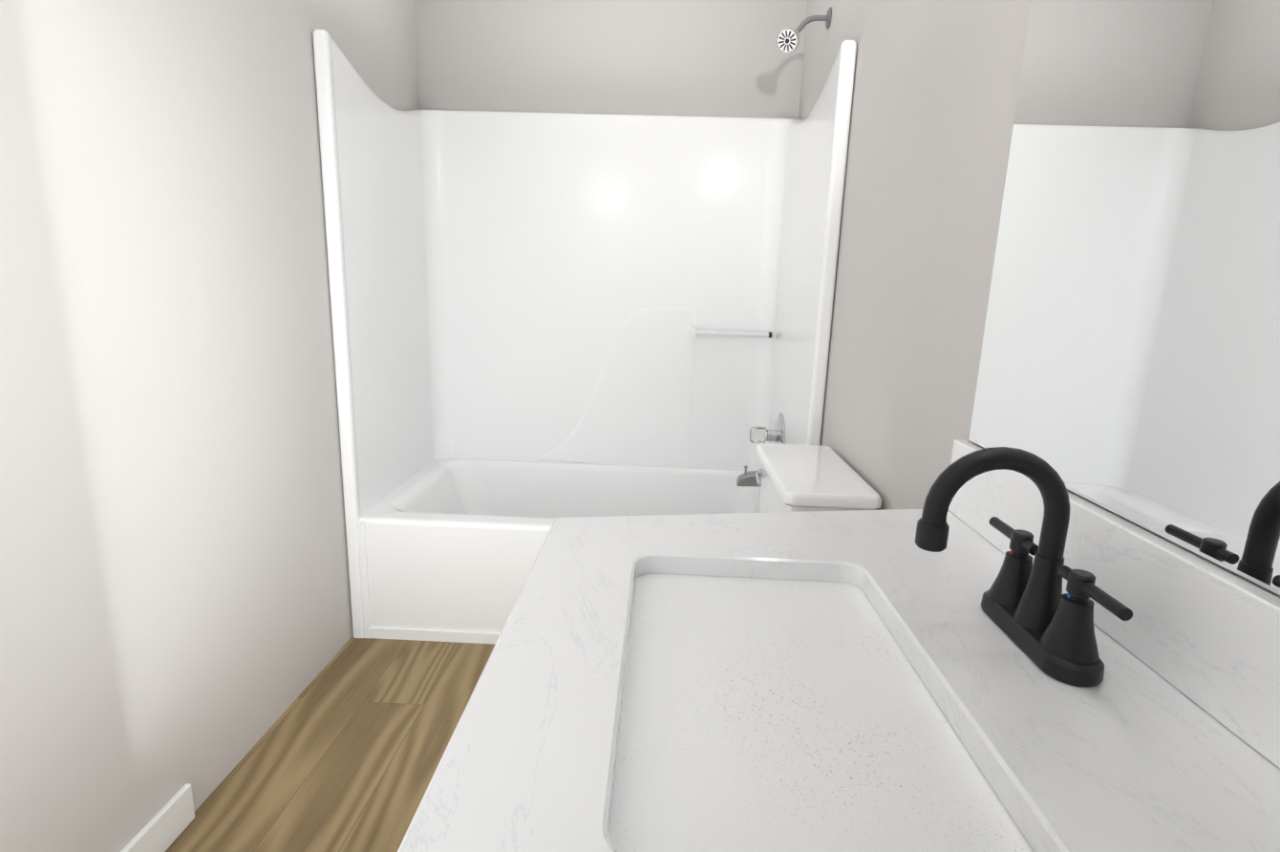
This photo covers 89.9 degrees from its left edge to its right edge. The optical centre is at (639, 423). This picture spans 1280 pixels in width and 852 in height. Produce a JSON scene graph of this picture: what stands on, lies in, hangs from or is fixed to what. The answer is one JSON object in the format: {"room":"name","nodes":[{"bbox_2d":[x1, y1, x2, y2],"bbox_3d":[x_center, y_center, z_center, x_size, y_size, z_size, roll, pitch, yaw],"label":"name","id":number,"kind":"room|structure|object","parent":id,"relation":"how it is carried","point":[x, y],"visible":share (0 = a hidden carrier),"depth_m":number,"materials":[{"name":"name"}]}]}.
{"room":"bathroom","nodes":[
{"label":"bathroom","id":0,"kind":"room"},
{"bbox_2d":[0,0,419,851],"bbox_3d":[-1.025,-0.377,1.226,0.100,2.570,3.283,2,12,2],"label":"wall","id":1,"kind":"structure","parent":0,"point":[174,596],"depth_m":1.32,"materials":[{"name":"grey paint"}]},
{"bbox_2d":[120,783,194,851],"bbox_3d":[-1.035,1.001,0.705,0.016,0.090,1.502,2,12,2],"label":"baseboard","id":2,"kind":"structure","parent":1,"relation":"attached to","point":[166,825],"depth_m":1.35,"materials":[{"name":"white paint"}]},
{"bbox_2d":[165,635,494,851],"bbox_3d":[-0.251,0.941,1.473,1.733,0.060,3.283,2,12,2],"label":"floor","id":3,"kind":"structure","parent":0,"point":[345,753],"depth_m":1.64,"materials":[{"name":"brown wood"}]},
{"bbox_2d":[312,7,856,644],"bbox_3d":[-0.174,-0.356,2.351,1.528,2.118,0.820,2,12,2],"label":"shower","id":4,"kind":"object","parent":3,"relation":"on","point":[544,319],"visible":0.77,"depth_m":2.61,"materials":[{"name":"white plastic"}]},
{"bbox_2d":[735,411,785,488],"bbox_3d":[0.456,0.096,2.463,0.158,0.282,0.180,2,12,2],"label":"faucet","id":5,"kind":"object","parent":4,"relation":"in","point":[757,435],"depth_m":2.43,"materials":[{"name":"silver metal"}]},
{"bbox_2d":[755,443,882,512],"bbox_3d":[0.134,0.475,1.717,0.792,0.774,0.480,2,12,2],"label":"toilet","id":6,"kind":"object","parent":3,"relation":"on","point":[794,478],"visible":0.02,"depth_m":1.54,"materials":[{"name":"white ceramic"}]},
{"bbox_2d":[397,439,1279,851],"bbox_3d":[0.159,0.564,0.606,0.689,1.061,1.134,2,12,2],"label":"bathroom vanity","id":7,"kind":"object","parent":3,"relation":"on","point":[1001,650],"visible":1,"depth_m":0.57,"materials":[{"name":"white stone"}]},
{"bbox_2d":[914,446,1133,687],"bbox_3d":[0.361,0.124,0.648,0.162,0.205,0.222,2,12,2],"label":"faucet","id":8,"kind":"object","parent":7,"relation":"on","point":[1021,630],"depth_m":0.63,"materials":[{"name":"black metal"}]},
{"bbox_2d":[415,0,807,118],"bbox_3d":[-0.150,-0.672,2.757,1.533,2.570,0.100,2,12,2],"label":"wall","id":9,"kind":"structure","parent":0,"point":[700,57],"depth_m":2.54,"materials":[{"name":"grey paint"}]},
{"bbox_2d":[798,0,1279,597],"bbox_3d":[0.606,-0.314,1.176,0.100,2.570,3.283,2,12,2],"label":"wall","id":10,"kind":"structure","parent":0,"point":[934,94],"depth_m":1.31,"materials":[{"name":"grey paint"}]},
{"bbox_2d":[968,0,1279,595],"bbox_3d":[0.527,-0.338,0.392,0.008,0.984,1.112,2,12,2],"label":"mirror","id":11,"kind":"object","parent":10,"relation":"attached to","point":[1129,367],"visible":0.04,"depth_m":0.66,"materials":[{"name":"clear glass"}]}
]}

